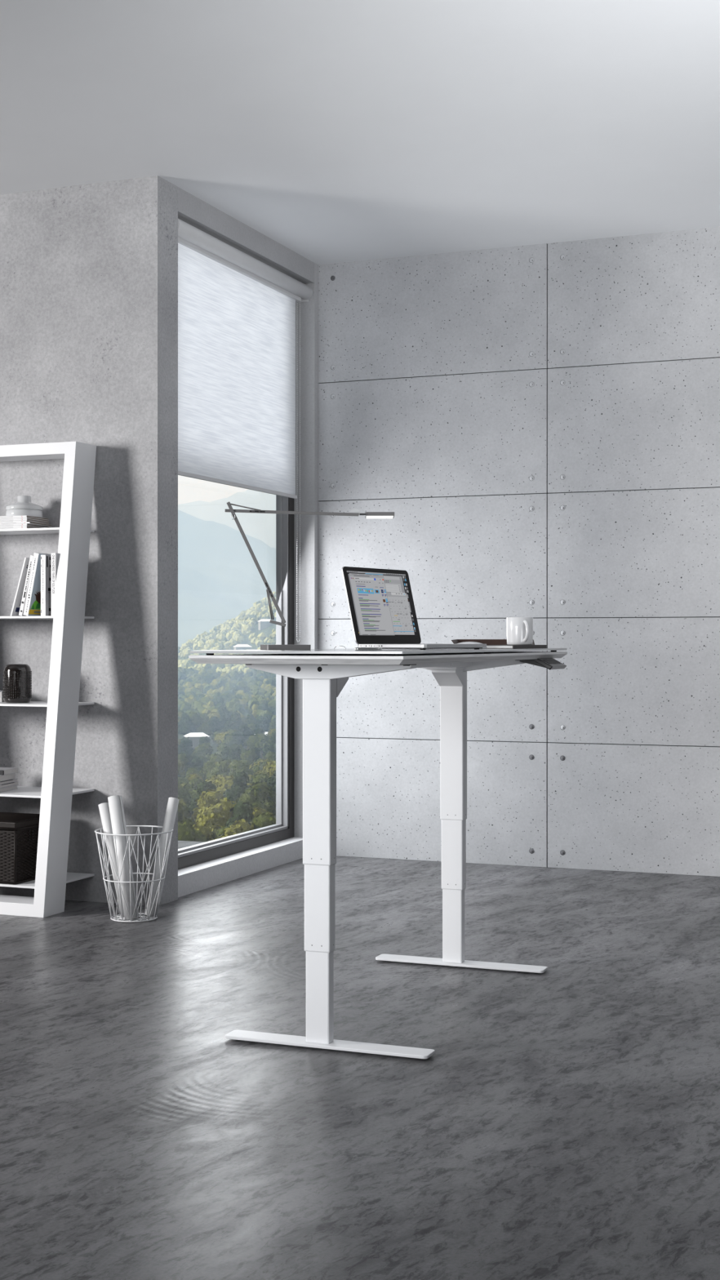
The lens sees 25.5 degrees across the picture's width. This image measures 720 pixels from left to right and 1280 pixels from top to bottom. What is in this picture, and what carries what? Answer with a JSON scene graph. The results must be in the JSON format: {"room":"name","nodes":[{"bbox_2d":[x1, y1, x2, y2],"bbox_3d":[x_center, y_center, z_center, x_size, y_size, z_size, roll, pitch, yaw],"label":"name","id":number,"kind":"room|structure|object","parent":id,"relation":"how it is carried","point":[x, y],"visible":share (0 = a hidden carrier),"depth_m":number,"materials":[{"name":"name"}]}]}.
{"room":"home office","nodes":[
{"label":"home office","id":0,"kind":"room"},
{"bbox_2d":[0,175,177,905],"bbox_3d":[-3.264,-0.418,7.758,5.260,3.080,0.181,0,0,22],"label":"wall","id":1,"kind":"structure","parent":0,"point":[89,272],"depth_m":6.82,"materials":[{"name":"concrete"}]},
{"bbox_2d":[0,840,719,1279],"bbox_3d":[-1.677,1.209,3.323,11.484,0.174,10.856,0,0,22],"label":"floor","id":2,"kind":"structure","parent":0,"point":[562,1122],"depth_m":4.02,"materials":[{"name":"concrete"}]},
{"bbox_2d":[0,441,96,917],"bbox_3d":[-1.538,0.145,6.750,0.722,1.954,0.412,0,0,22],"label":"shelf","id":3,"kind":"object","parent":2,"relation":"on","point":[56,791],"visible":0.99,"depth_m":6.60,"materials":[{"name":"white paint"}]},
{"bbox_2d":[0,784,17,792],"bbox_3d":[-1.562,0.628,6.729,0.148,0.019,0.204,0,0,13],"label":"book","id":4,"kind":"object","parent":3,"relation":"on","point":[13,787],"visible":0.83,"depth_m":6.73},
{"bbox_2d":[0,781,18,787],"bbox_3d":[-1.556,0.612,6.732,0.148,0.013,0.204,0,0,13],"label":"book","id":5,"kind":"object","parent":4,"relation":"on","point":[16,782],"visible":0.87,"depth_m":6.73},
{"bbox_2d":[0,778,17,784],"bbox_3d":[-1.562,0.600,6.729,0.148,0.012,0.204,0,0,13],"label":"book","id":6,"kind":"object","parent":5,"relation":"on","point":[13,780],"visible":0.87,"depth_m":6.73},
{"bbox_2d":[0,773,14,782],"bbox_3d":[-1.570,0.581,6.718,0.148,0.026,0.204,0,0,13],"label":"book","id":7,"kind":"object","parent":6,"relation":"on","point":[10,776],"visible":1,"depth_m":6.73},
{"bbox_2d":[0,767,17,775],"bbox_3d":[-1.552,0.557,6.759,0.148,0.021,0.148,0,0,13],"label":"book","id":8,"kind":"object","parent":7,"relation":"on","point":[3,771],"visible":1,"depth_m":6.74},
{"bbox_2d":[2,664,31,702],"bbox_3d":[-1.455,0.185,6.755,0.120,0.162,0.120,0,0,26],"label":"vase","id":9,"kind":"object","parent":3,"relation":"on","point":[17,678],"visible":1,"depth_m":6.71,"materials":[{"name":"black ceramic"}]},
{"bbox_2d":[0,526,34,528],"bbox_3d":[-1.497,-0.473,6.827,0.261,0.007,0.187,0,0,19],"label":"magazine","id":10,"kind":"object","parent":3,"relation":"on","point":[21,526],"visible":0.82,"depth_m":6.72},
{"bbox_2d":[0,524,46,528],"bbox_3d":[-1.497,-0.480,6.828,0.261,0.007,0.187,0,0,19],"label":"magazine","id":11,"kind":"object","parent":10,"relation":"on","point":[21,525],"visible":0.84,"depth_m":6.73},
{"bbox_2d":[0,523,48,527],"bbox_3d":[-1.496,-0.487,6.827,0.261,0.007,0.187,0,0,19],"label":"magazine","id":12,"kind":"object","parent":11,"relation":"on","point":[21,523],"visible":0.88,"depth_m":6.73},
{"bbox_2d":[0,521,52,526],"bbox_3d":[-1.483,-0.494,6.822,0.261,0.007,0.187,0,0,19],"label":"magazine","id":13,"kind":"object","parent":12,"relation":"on","point":[20,522],"visible":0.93,"depth_m":6.73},
{"bbox_2d":[0,520,48,524],"bbox_3d":[-1.498,-0.501,6.828,0.261,0.007,0.187,0,0,19],"label":"magazine","id":14,"kind":"object","parent":13,"relation":"on","point":[21,520],"visible":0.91,"depth_m":6.73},
{"bbox_2d":[0,518,48,523],"bbox_3d":[-1.496,-0.508,6.827,0.261,0.007,0.187,0,0,19],"label":"magazine","id":15,"kind":"object","parent":14,"relation":"on","point":[39,521],"visible":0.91,"depth_m":6.73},
{"bbox_2d":[0,516,48,521],"bbox_3d":[-1.497,-0.515,6.827,0.261,0.007,0.187,0,0,19],"label":"magazine","id":16,"kind":"object","parent":15,"relation":"on","point":[21,517],"visible":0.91,"depth_m":6.73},
{"bbox_2d":[0,515,48,519],"bbox_3d":[-1.498,-0.521,6.828,0.261,0.007,0.187,0,0,19],"label":"magazine","id":17,"kind":"object","parent":16,"relation":"on","point":[22,515],"visible":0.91,"depth_m":6.73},
{"bbox_2d":[5,495,43,517],"bbox_3d":[-1.439,-0.571,6.816,0.158,0.091,0.158,0,0,22],"label":"lidded pot","id":18,"kind":"object","parent":17,"relation":"on","point":[24,506],"visible":0.92,"depth_m":6.76,"materials":[{"name":"grey ceramic"}]},
{"bbox_2d":[0,812,39,884],"bbox_3d":[-1.520,0.874,6.710,0.357,0.259,0.296,0,0,22],"label":"wicker box","id":19,"kind":"object","parent":3,"relation":"on","point":[19,832],"visible":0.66,"depth_m":6.55,"materials":[{"name":"black wicker"}]},
{"bbox_2d":[10,557,29,616],"bbox_3d":[-1.400,-0.223,6.757,0.080,0.246,0.183,0,0,22],"label":"book","id":20,"kind":"object","parent":3,"relation":"on","point":[17,601],"visible":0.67,"depth_m":6.68,"materials":[{"name":"paper"}]},
{"bbox_2d":[15,566,27,612],"bbox_3d":[-1.404,-0.213,6.744,0.057,0.189,0.119,0,0,22],"label":"picture","id":21,"kind":"object","parent":20,"relation":"attached to","point":[19,593],"depth_m":6.68},
{"bbox_2d":[18,555,33,616],"bbox_3d":[-1.363,-0.228,6.740,0.075,0.255,0.183,0,0,22],"label":"book","id":22,"kind":"object","parent":3,"relation":"on","point":[27,580],"visible":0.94,"depth_m":6.66,"materials":[{"name":"paper"}]},
{"bbox_2d":[22,552,50,616],"bbox_3d":[-1.339,-0.233,6.733,0.078,0.265,0.192,0,0,22],"label":"book","id":23,"kind":"object","parent":3,"relation":"on","point":[33,602],"visible":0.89,"depth_m":6.65,"materials":[{"name":"paper"}]},
{"bbox_2d":[28,609,40,614],"bbox_3d":[-1.349,-0.118,6.737,0.005,0.020,0.190,0,0,22],"label":"picture","id":24,"kind":"object","parent":23,"relation":"attached to","point":[30,611],"depth_m":6.69},
{"bbox_2d":[31,600,40,609],"bbox_3d":[-1.360,-0.151,6.691,0.010,0.044,0.078,0,0,22],"label":"picture","id":25,"kind":"object","parent":23,"relation":"attached to","point":[35,604],"depth_m":6.69},
{"bbox_2d":[31,603,40,608],"bbox_3d":[-1.361,-0.144,6.691,0.007,0.031,0.065,0,0,22],"label":"picture","id":26,"kind":"object","parent":23,"relation":"attached to","point":[34,606],"depth_m":6.69},
{"bbox_2d":[34,590,40,604],"bbox_3d":[-1.347,-0.180,6.706,0.013,0.061,0.096,0,0,22],"label":"picture","id":27,"kind":"object","parent":23,"relation":"attached to","point":[37,593],"depth_m":6.68},
{"bbox_2d":[40,555,50,616],"bbox_3d":[-1.286,-0.227,6.697,0.025,0.254,0.174,0,0,22],"label":"book","id":28,"kind":"object","parent":3,"relation":"on","point":[45,559],"visible":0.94,"depth_m":6.62,"materials":[{"name":"paper"}]},
{"bbox_2d":[45,555,50,615],"bbox_3d":[-1.275,-0.227,6.693,0.001,0.253,0.173,0,0,22],"label":"picture","id":29,"kind":"object","parent":28,"relation":"attached to","point":[47,557],"depth_m":6.63},
{"bbox_2d":[50,552,57,615],"bbox_3d":[-1.242,-0.231,6.689,0.024,0.261,0.175,0,0,22],"label":"book","id":30,"kind":"object","parent":3,"relation":"on","point":[54,556],"visible":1,"depth_m":6.61,"materials":[{"name":"paper"}]},
{"bbox_2d":[94,825,173,922],"bbox_3d":[-0.909,0.942,6.400,0.314,0.356,0.314,0,0,-37],"label":"wire basket","id":31,"kind":"object","parent":2,"relation":"on","point":[147,917],"visible":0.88,"depth_m":6.34,"materials":[{"name":"metal"}]},
{"bbox_2d":[97,802,124,916],"bbox_3d":[-0.989,0.886,6.432,0.138,0.460,0.045,0,0,1],"label":"paper roll","id":32,"kind":"object","parent":31,"relation":"in","point":[104,808],"visible":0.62,"depth_m":6.41,"materials":[{"name":"paper"}]},
{"bbox_2d":[107,795,138,919],"bbox_3d":[-0.946,0.868,6.362,0.125,0.496,0.055,0,0,1],"label":"paper roll","id":33,"kind":"object","parent":31,"relation":"in","point":[116,809],"visible":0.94,"depth_m":6.34,"materials":[{"name":"paper"}]},
{"bbox_2d":[145,797,178,916],"bbox_3d":[-0.800,0.875,6.430,0.138,0.481,0.042,0,0,-1],"label":"paper roll","id":34,"kind":"object","parent":31,"relation":"in","point":[172,804],"visible":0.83,"depth_m":6.41,"materials":[{"name":"paper"}]},
{"bbox_2d":[188,648,567,1058],"bbox_3d":[0.149,0.575,4.911,0.650,1.094,1.676,0,0,22],"label":"desk","id":35,"kind":"object","parent":2,"relation":"on","point":[324,673],"visible":1,"depth_m":4.37,"materials":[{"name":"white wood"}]},
{"bbox_2d":[225,502,394,649],"bbox_3d":[-0.134,-0.188,4.650,0.507,0.433,0.153,0,0,-13],"label":"desk lamp","id":36,"kind":"object","parent":35,"relation":"on","point":[354,512],"visible":0.99,"depth_m":4.65,"materials":[{"name":"silver metal"}]},
{"bbox_2d":[354,647,382,649],"bbox_3d":[0.024,0.025,4.547,0.077,0.006,0.130,0,0,2],"label":"smartphone","id":37,"kind":"object","parent":35,"relation":"on","point":[355,648],"visible":0.99,"depth_m":4.48,"materials":[{"name":"silver metal"}]},
{"bbox_2d":[342,566,486,649],"bbox_3d":[0.169,-0.097,4.834,0.302,0.250,0.360,0,0,35],"label":"laptop","id":38,"kind":"object","parent":35,"relation":"on","point":[380,602],"visible":0.93,"depth_m":4.88,"materials":[{"name":"metal"}]},
{"bbox_2d":[457,641,487,648],"bbox_3d":[0.355,0.017,5.138,0.111,0.023,0.063,0,0,7],"label":"computer mouse","id":39,"kind":"object","parent":35,"relation":"on","point":[464,642],"visible":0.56,"depth_m":5.12,"materials":[{"name":"white plastic"}]},
{"bbox_2d":[451,639,534,644],"bbox_3d":[0.471,0.013,5.621,0.293,0.030,0.105,0,0,17],"label":"tray","id":40,"kind":"object","parent":35,"relation":"on","point":[488,642],"visible":0.23,"depth_m":5.67,"materials":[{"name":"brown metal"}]},
{"bbox_2d":[484,644,546,648],"bbox_3d":[0.520,0.022,5.358,0.115,0.012,0.331,0,0,26],"label":"notebook","id":41,"kind":"object","parent":35,"relation":"on","point":[489,646],"visible":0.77,"depth_m":5.22,"materials":[{"name":"white paper"}]},
{"bbox_2d":[506,617,533,644],"bbox_3d":[0.540,-0.030,5.386,0.094,0.094,0.106,0,0,22],"label":"mug","id":42,"kind":"object","parent":41,"relation":"on","point":[519,630],"visible":0.98,"depth_m":5.36,"materials":[{"name":"white ceramic"}]},
{"bbox_2d":[0,0,719,265],"bbox_3d":[-1.677,-2.066,3.323,11.484,0.218,10.856,0,0,22],"label":"ceiling","id":43,"kind":"structure","parent":0,"point":[335,131],"depth_m":5.89,"materials":[{"name":"paint"}]},
{"bbox_2d":[318,226,719,876],"bbox_3d":[2.641,-0.420,7.307,6.050,3.084,0.264,0,0,22],"label":"wall","id":44,"kind":"structure","parent":0,"point":[538,425],"depth_m":7.87,"materials":[{"name":"concrete"}]},
{"bbox_2d":[177,186,319,837],"bbox_3d":[-0.541,-0.418,7.743,0.186,3.080,1.801,0,0,22],"label":"wall window","id":45,"kind":"structure","parent":44,"relation":"in","point":[192,210],"depth_m":8.27,"materials":[{"name":"grey paint"}]},
{"bbox_2d":[177,494,302,897],"bbox_3d":[-0.610,-0.365,7.604,0.159,2.975,1.493,0,0,22],"label":"window","id":46,"kind":"structure","parent":45,"relation":"attached to","point":[283,829],"depth_m":8.22,"materials":[{"name":"grey metal"}]},
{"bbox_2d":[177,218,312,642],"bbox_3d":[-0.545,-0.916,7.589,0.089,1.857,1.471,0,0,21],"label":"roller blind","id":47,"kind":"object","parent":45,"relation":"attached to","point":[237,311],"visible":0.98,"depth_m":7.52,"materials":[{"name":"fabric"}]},
{"label":"outside","id":48,"kind":"structure","parent":0,"visible":0},
{"bbox_2d":[177,605,275,824],"bbox_3d":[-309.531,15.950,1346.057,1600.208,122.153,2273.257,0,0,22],"label":"hillside","id":49,"kind":"structure","parent":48,"point":[268,631],"depth_m":1365.39,"materials":[{"name":"plant"}]},
{"bbox_2d":[177,758,185,776],"bbox_3d":[-58.332,41.630,488.794,8.939,12.149,8.855,0,0,7],"label":"tree","id":50,"kind":"object","parent":49,"relation":"on","point":[180,767],"visible":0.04,"depth_m":488.69,"materials":[{"name":"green plant"}]},
{"bbox_2d":[177,711,189,738],"bbox_3d":[-74.202,36.878,666.031,7.368,13.253,6.038,0,0,36],"label":"tree","id":51,"kind":"object","parent":49,"relation":"on","point":[180,723],"visible":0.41,"depth_m":665.12,"materials":[{"name":"green plant"}]},
{"bbox_2d":[177,785,192,804],"bbox_3d":[-47.330,41.696,396.250,8.311,12.810,12.027,0,0,34],"label":"round tree","id":52,"kind":"object","parent":49,"relation":"on","point":[183,793],"visible":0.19,"depth_m":396.48,"materials":[{"name":"green plant"}]},
{"bbox_2d":[178,736,194,755],"bbox_3d":[-61.988,41.968,567.423,9.315,14.990,8.147,0,0,-30],"label":"tree","id":53,"kind":"object","parent":49,"relation":"on","point":[187,743],"visible":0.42,"depth_m":565.86,"materials":[{"name":"green plant"}]},
{"bbox_2d":[177,802,195,827],"bbox_3d":[-32.820,33.780,273.705,9.587,12.768,9.544,0,0,11],"label":"round tree","id":54,"kind":"object","parent":49,"relation":"on","point":[180,809],"visible":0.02,"depth_m":273.53,"materials":[{"name":"green plant"}]},
{"bbox_2d":[177,716,196,734],"bbox_3d":[-70.926,37.826,654.270,8.339,12.707,6.833,0,0,-36],"label":"tree","id":55,"kind":"object","parent":49,"relation":"on","point":[188,726],"visible":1,"depth_m":652.25,"materials":[{"name":"green plant"}]},
{"bbox_2d":[181,767,199,778],"bbox_3d":[-48.706,41.901,463.649,8.356,9.868,8.318,0,0,7],"label":"round tree","id":56,"kind":"object","parent":49,"relation":"on","point":[191,770],"visible":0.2,"depth_m":462.18,"materials":[{"name":"green plant"}]},
{"bbox_2d":[183,777,203,794],"bbox_3d":[-43.496,41.390,416.530,9.428,10.784,9.471,0,0,30],"label":"round tree","id":57,"kind":"object","parent":49,"relation":"on","point":[192,784],"visible":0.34,"depth_m":415.00,"materials":[{"name":"green plant"}]},
{"bbox_2d":[177,817,209,841],"bbox_3d":[-27.168,33.198,239.901,8.207,12.807,11.876,0,0,35],"label":"round tree","id":58,"kind":"object","parent":49,"relation":"on","point":[184,833],"visible":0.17,"depth_m":239.13,"materials":[{"name":"green plant"}]},
{"bbox_2d":[185,757,204,772],"bbox_3d":[-50.110,41.676,489.747,7.434,11.426,8.500,0,0,10],"label":"tree","id":59,"kind":"object","parent":49,"relation":"on","point":[197,762],"visible":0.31,"depth_m":488.63,"materials":[{"name":"green plant"}]},
{"bbox_2d":[187,773,203,782],"bbox_3d":[-45.845,41.816,442.210,6.939,9.586,7.005,0,0,3],"label":"tree","id":60,"kind":"object","parent":49,"relation":"on","point":[193,775],"visible":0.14,"depth_m":441.44,"materials":[{"name":"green plant"}]},
{"bbox_2d":[183,732,208,748],"bbox_3d":[-65.362,41.976,636.797,9.520,9.745,6.970,0,0,-17],"label":"house","id":61,"kind":"structure","parent":49,"relation":"on","point":[195,736],"depth_m":633.88,"materials":[{"name":"white"}]},
{"bbox_2d":[188,711,208,728],"bbox_3d":[-70.287,36.933,675.373,10.304,13.555,10.257,0,0,30],"label":"round tree","id":62,"kind":"object","parent":49,"relation":"on","point":[197,720],"visible":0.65,"depth_m":673.53,"materials":[{"name":"green plant"}]},
{"bbox_2d":[186,780,217,820],"bbox_3d":[-35.382,38.505,355.978,7.486,14.225,9.136,0,0,-13],"label":"tree","id":63,"kind":"object","parent":49,"relation":"on","point":[205,785],"visible":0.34,"depth_m":354.28,"materials":[{"name":"green plant"}]},
{"bbox_2d":[191,742,214,762],"bbox_3d":[-54.967,43.171,559.943,10.229,14.397,10.276,0,0,-15],"label":"round tree","id":64,"kind":"object","parent":49,"relation":"on","point":[203,751],"visible":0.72,"depth_m":558.31,"materials":[{"name":"green plant"}]},
{"bbox_2d":[191,822,215,841],"bbox_3d":[-25.872,34.363,255.634,7.164,9.878,7.097,0,0,-42],"label":"tree","id":65,"kind":"object","parent":49,"relation":"on","point":[201,827],"visible":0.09,"depth_m":254.93,"materials":[{"name":"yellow plant"}]},
{"bbox_2d":[194,736,212,752],"bbox_3d":[-57.524,42.302,577.190,7.225,15.164,8.817,0,0,-26],"label":"tree","id":66,"kind":"object","parent":49,"relation":"on","point":[202,740],"visible":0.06,"depth_m":576.03,"materials":[{"name":"green plant"}]},
{"bbox_2d":[196,723,212,735],"bbox_3d":[-64.101,39.292,657.079,7.400,9.783,7.367,0,0,-21],"label":"round tree","id":67,"kind":"object","parent":49,"relation":"on","point":[205,728],"visible":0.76,"depth_m":655.76,"materials":[{"name":"green plant"}]},
{"bbox_2d":[196,761,215,782],"bbox_3d":[-42.539,40.292,450.238,10.267,12.064,10.221,0,0,-18],"label":"round tree","id":68,"kind":"object","parent":49,"relation":"on","point":[207,766],"visible":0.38,"depth_m":448.39,"materials":[{"name":"green plant"}]},
{"bbox_2d":[191,789,224,823],"bbox_3d":[-32.214,38.910,346.038,9.175,13.079,9.262,0,0,-25],"label":"tree","id":69,"kind":"object","parent":49,"relation":"on","point":[208,798],"visible":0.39,"depth_m":344.80,"materials":[{"name":"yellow plant"}]},
{"bbox_2d":[208,720,217,742],"bbox_3d":[-61.928,38.751,664.385,5.298,10.885,6.465,0,0,20],"label":"tree","id":70,"kind":"object","parent":49,"relation":"on","point":[212,724],"visible":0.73,"depth_m":662.85,"materials":[{"name":"green plant"}]},
{"bbox_2d":[207,711,220,734],"bbox_3d":[-65.700,38.798,718.148,9.413,12.878,9.324,0,0,43],"label":"tree","id":71,"kind":"object","parent":49,"relation":"on","point":[213,713],"visible":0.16,"depth_m":717.14,"materials":[{"name":"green plant"}]},
{"bbox_2d":[208,715,222,731],"bbox_3d":[-62.107,38.267,679.706,7.714,11.678,8.820,0,0,22],"label":"tree","id":72,"kind":"object","parent":49,"relation":"on","point":[218,723],"visible":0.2,"depth_m":678.32,"materials":[{"name":"green plant"}]},
{"bbox_2d":[205,773,226,791],"bbox_3d":[-37.149,40.563,424.231,8.799,9.804,9.139,0,0,-13],"label":"tree","id":73,"kind":"object","parent":49,"relation":"on","point":[215,777],"visible":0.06,"depth_m":422.88,"materials":[{"name":"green plant"}]},
{"bbox_2d":[198,797,236,834],"bbox_3d":[-25.127,35.757,291.960,9.453,13.546,9.364,0,0,-25],"label":"tree","id":74,"kind":"object","parent":49,"relation":"on","point":[216,815],"visible":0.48,"depth_m":289.65,"materials":[{"name":"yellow plant"}]},
{"bbox_2d":[204,759,231,779],"bbox_3d":[-38.215,39.624,446.833,9.466,12.276,9.509,0,0,-35],"label":"round tree","id":75,"kind":"object","parent":49,"relation":"on","point":[220,768],"visible":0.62,"depth_m":445.12,"materials":[{"name":"green plant"}]},
{"bbox_2d":[213,824,225,838],"bbox_3d":[-24.474,37.422,286.980,6.399,8.186,9.260,0,0,6],"label":"round tree","id":76,"kind":"object","parent":49,"relation":"on","point":[220,831],"visible":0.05,"depth_m":285.85,"materials":[{"name":"green plant"}]},
{"bbox_2d":[214,731,229,743],"bbox_3d":[-52.401,41.327,630.255,9.943,10.472,9.574,0,0,-43],"label":"tree","id":77,"kind":"object","parent":49,"relation":"on","point":[220,738],"visible":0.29,"depth_m":627.65,"materials":[{"name":"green plant"}]},
{"bbox_2d":[213,774,234,794],"bbox_3d":[-33.384,39.896,408.509,9.836,10.917,9.470,0,0,3],"label":"tree","id":78,"kind":"object","parent":49,"relation":"on","point":[224,783],"visible":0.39,"depth_m":405.78,"materials":[{"name":"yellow plant"}]},
{"bbox_2d":[177,591,275,723],"bbox_3d":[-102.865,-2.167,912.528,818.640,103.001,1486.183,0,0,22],"label":"forest","id":79,"kind":"object","parent":49,"relation":"on","point":[206,689],"visible":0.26,"depth_m":1092.05,"materials":[{"name":"green plant"}]},
{"bbox_2d":[223,743,241,761],"bbox_3d":[-41.204,40.938,508.623,9.004,15.391,7.379,0,0,38],"label":"tree","id":80,"kind":"object","parent":49,"relation":"on","point":[233,753],"visible":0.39,"depth_m":507.60,"materials":[{"name":"green plant"}]},
{"bbox_2d":[222,728,247,746],"bbox_3d":[-48.863,40.934,617.087,10.165,12.776,10.119,0,0,-4],"label":"round tree","id":81,"kind":"object","parent":49,"relation":"on","point":[229,737],"visible":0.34,"depth_m":614.23,"materials":[{"name":"green plant"}]},
{"bbox_2d":[225,785,244,804],"bbox_3d":[-28.104,39.351,367.294,6.812,11.741,5.957,0,0,0],"label":"tree","id":82,"kind":"object","parent":49,"relation":"on","point":[237,791],"visible":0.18,"depth_m":366.24,"materials":[{"name":"green plant"}]},
{"bbox_2d":[222,770,249,797],"bbox_3d":[-29.405,38.266,378.410,6.951,14.390,8.482,0,0,-41],"label":"tree","id":83,"kind":"object","parent":49,"relation":"on","point":[240,779],"visible":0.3,"depth_m":377.40,"materials":[{"name":"green plant"}]},
{"bbox_2d":[223,818,254,836],"bbox_3d":[-19.900,35.386,266.790,7.478,10.630,7.408,0,0,-35],"label":"tree","id":84,"kind":"object","parent":49,"relation":"on","point":[239,826],"visible":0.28,"depth_m":265.28,"materials":[{"name":"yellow plant"}]},
{"bbox_2d":[226,760,255,777],"bbox_3d":[-34.006,39.246,445.308,9.597,11.604,9.641,0,0,15],"label":"round tree","id":85,"kind":"object","parent":49,"relation":"on","point":[236,766],"visible":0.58,"depth_m":443.50,"materials":[{"name":"green plant"}]},
{"bbox_2d":[222,800,261,835],"bbox_3d":[-19.797,34.254,269.581,8.565,13.707,7.019,0,0,-41],"label":"tree","id":86,"kind":"object","parent":49,"relation":"on","point":[241,810],"visible":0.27,"depth_m":269.39,"materials":[{"name":"green plant"}]},
{"bbox_2d":[233,644,252,649],"bbox_3d":[-97.901,8.698,1326.430,14.560,10.235,10.660,0,0,-17],"label":"house","id":87,"kind":"structure","parent":49,"relation":"on","point":[239,646],"depth_m":1322.58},
{"bbox_2d":[238,723,254,748],"bbox_3d":[-45.916,39.591,629.857,9.314,13.176,8.146,0,0,-18],"label":"tree","id":88,"kind":"object","parent":49,"relation":"on","point":[243,729],"visible":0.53,"depth_m":628.49,"materials":[{"name":"green plant"}]},
{"bbox_2d":[240,748,258,764],"bbox_3d":[-36.370,42.302,520.450,9.533,13.388,9.576,0,0,-29],"label":"round tree","id":89,"kind":"object","parent":49,"relation":"on","point":[251,755],"visible":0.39,"depth_m":519.26,"materials":[{"name":"green plant"}]},
{"bbox_2d":[233,781,275,816],"bbox_3d":[-22.974,38.788,355.343,10.214,14.243,10.261,0,0,-31],"label":"round tree","id":90,"kind":"object","parent":49,"relation":"on","point":[256,795],"visible":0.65,"depth_m":353.58,"materials":[{"name":"green plant"}]},
{"bbox_2d":[249,747,262,760],"bbox_3d":[-36.088,42.436,533.020,6.707,12.971,8.185,0,0,2],"label":"tree","id":91,"kind":"object","parent":49,"relation":"on","point":[258,752],"visible":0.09,"depth_m":531.70,"materials":[{"name":"green plant"}]},
{"bbox_2d":[248,727,264,740],"bbox_3d":[-39.318,39.906,607.713,8.088,13.151,6.628,0,0,39],"label":"tree","id":92,"kind":"object","parent":49,"relation":"on","point":[258,731],"visible":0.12,"depth_m":607.07,"materials":[{"name":"green plant"}]},
{"bbox_2d":[246,732,271,758],"bbox_3d":[-36.563,40.845,597.422,12.193,12.637,8.426,0,0,-35],"label":"round tree","id":93,"kind":"object","parent":49,"relation":"on","point":[255,741],"visible":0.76,"depth_m":595.19,"materials":[{"name":"green plant"}]},
{"bbox_2d":[248,772,271,783],"bbox_3d":[-25.552,39.141,408.388,7.507,10.475,10.862,0,0,-36],"label":"round tree","id":94,"kind":"object","parent":49,"relation":"on","point":[261,776],"visible":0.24,"depth_m":407.57,"materials":[{"name":"green plant"}]},
{"bbox_2d":[248,758,271,768],"bbox_3d":[-29.059,41.709,489.509,9.076,10.677,9.427,0,0,32],"label":"tree","id":95,"kind":"object","parent":49,"relation":"on","point":[265,760],"visible":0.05,"depth_m":488.27,"materials":[{"name":"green plant"}]},
{"bbox_2d":[253,723,266,732],"bbox_3d":[-44.693,42.128,703.825,6.795,10.918,5.943,0,0,8],"label":"tree","id":96,"kind":"object","parent":49,"relation":"on","point":[257,726],"visible":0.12,"depth_m":703.02,"materials":[{"name":"green plant"}]},
{"bbox_2d":[249,759,271,773],"bbox_3d":[-28.124,41.122,479.757,11.140,10.243,7.699,0,0,8],"label":"round tree","id":97,"kind":"object","parent":49,"relation":"on","point":[256,768],"visible":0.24,"depth_m":478.13,"materials":[{"name":"green plant"}]},
{"bbox_2d":[247,779,275,802],"bbox_3d":[-24.125,39.314,378.784,8.119,12.081,11.749,0,0,-24],"label":"round tree","id":98,"kind":"object","parent":49,"relation":"on","point":[273,797],"visible":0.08,"depth_m":377.54,"materials":[{"name":"green plant"}]},
{"bbox_2d":[250,806,273,816],"bbox_3d":[-22.026,40.345,336.937,8.211,10.592,8.528,0,0,40],"label":"tree","id":99,"kind":"object","parent":49,"relation":"on","point":[259,811],"visible":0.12,"depth_m":335.34,"materials":[{"name":"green plant"}]},
{"bbox_2d":[250,811,275,827],"bbox_3d":[-18.038,38.189,297.505,8.167,12.186,11.818,0,0,-44],"label":"round tree","id":100,"kind":"object","parent":49,"relation":"on","point":[264,820],"visible":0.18,"depth_m":296.44,"materials":[{"name":"green plant"}]},
{"bbox_2d":[256,717,270,732],"bbox_3d":[-44.612,41.883,727.929,8.333,13.088,7.288,0,0,-44],"label":"tree","id":101,"kind":"object","parent":49,"relation":"on","point":[262,721],"visible":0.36,"depth_m":726.84,"materials":[{"name":"green plant"}]},
{"bbox_2d":[257,618,273,630],"bbox_3d":[-82.648,-13.457,1397.902,13.440,9.790,9.840,0,0,-17],"label":"house","id":102,"kind":"structure","parent":49,"relation":"on","point":[263,624],"depth_m":1393.68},
{"bbox_2d":[257,760,275,773],"bbox_3d":[-25.011,39.720,455.398,8.905,10.336,8.989,0,0,-7],"label":"tree","id":103,"kind":"object","parent":49,"relation":"on","point":[268,764],"visible":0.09,"depth_m":454.12,"materials":[{"name":"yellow plant"}]},
{"bbox_2d":[262,733,275,756],"bbox_3d":[-29.927,40.153,560.433,7.359,15.537,8.980,0,0,27],"label":"tree","id":104,"kind":"object","parent":49,"relation":"on","point":[270,748],"visible":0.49,"depth_m":558.03,"materials":[{"name":"green plant"}]},
{"bbox_2d":[264,770,275,792],"bbox_3d":[-19.638,38.227,400.033,9.133,12.050,7.987,0,0,17],"label":"tree","id":105,"kind":"object","parent":49,"relation":"on","point":[271,781],"visible":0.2,"depth_m":398.81,"materials":[{"name":"green plant"}]},
{"bbox_2d":[266,765,274,776],"bbox_3d":[-23.027,39.076,431.408,7.084,10.033,7.017,0,0,-22],"label":"tree","id":106,"kind":"object","parent":49,"relation":"on","point":[270,772],"visible":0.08,"depth_m":430.48,"materials":[{"name":"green plant"}]},
{"bbox_2d":[267,720,275,732],"bbox_3d":[-40.852,43.040,742.749,12.068,10.194,8.340,0,0,-31],"label":"round tree","id":107,"kind":"object","parent":49,"relation":"on","point":[273,725],"visible":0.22,"depth_m":740.27,"materials":[{"name":"green plant"}]},
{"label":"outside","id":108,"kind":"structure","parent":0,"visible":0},
{"bbox_2d":[177,509,275,647],"bbox_3d":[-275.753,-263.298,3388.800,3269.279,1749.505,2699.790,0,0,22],"label":"mountain","id":109,"kind":"structure","parent":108,"point":[219,578],"depth_m":3581.56},
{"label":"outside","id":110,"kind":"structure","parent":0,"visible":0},
{"bbox_2d":[177,488,275,548],"bbox_3d":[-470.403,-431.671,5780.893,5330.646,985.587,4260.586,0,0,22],"label":"mountain","id":111,"kind":"structure","parent":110,"point":[262,526],"depth_m":6509.16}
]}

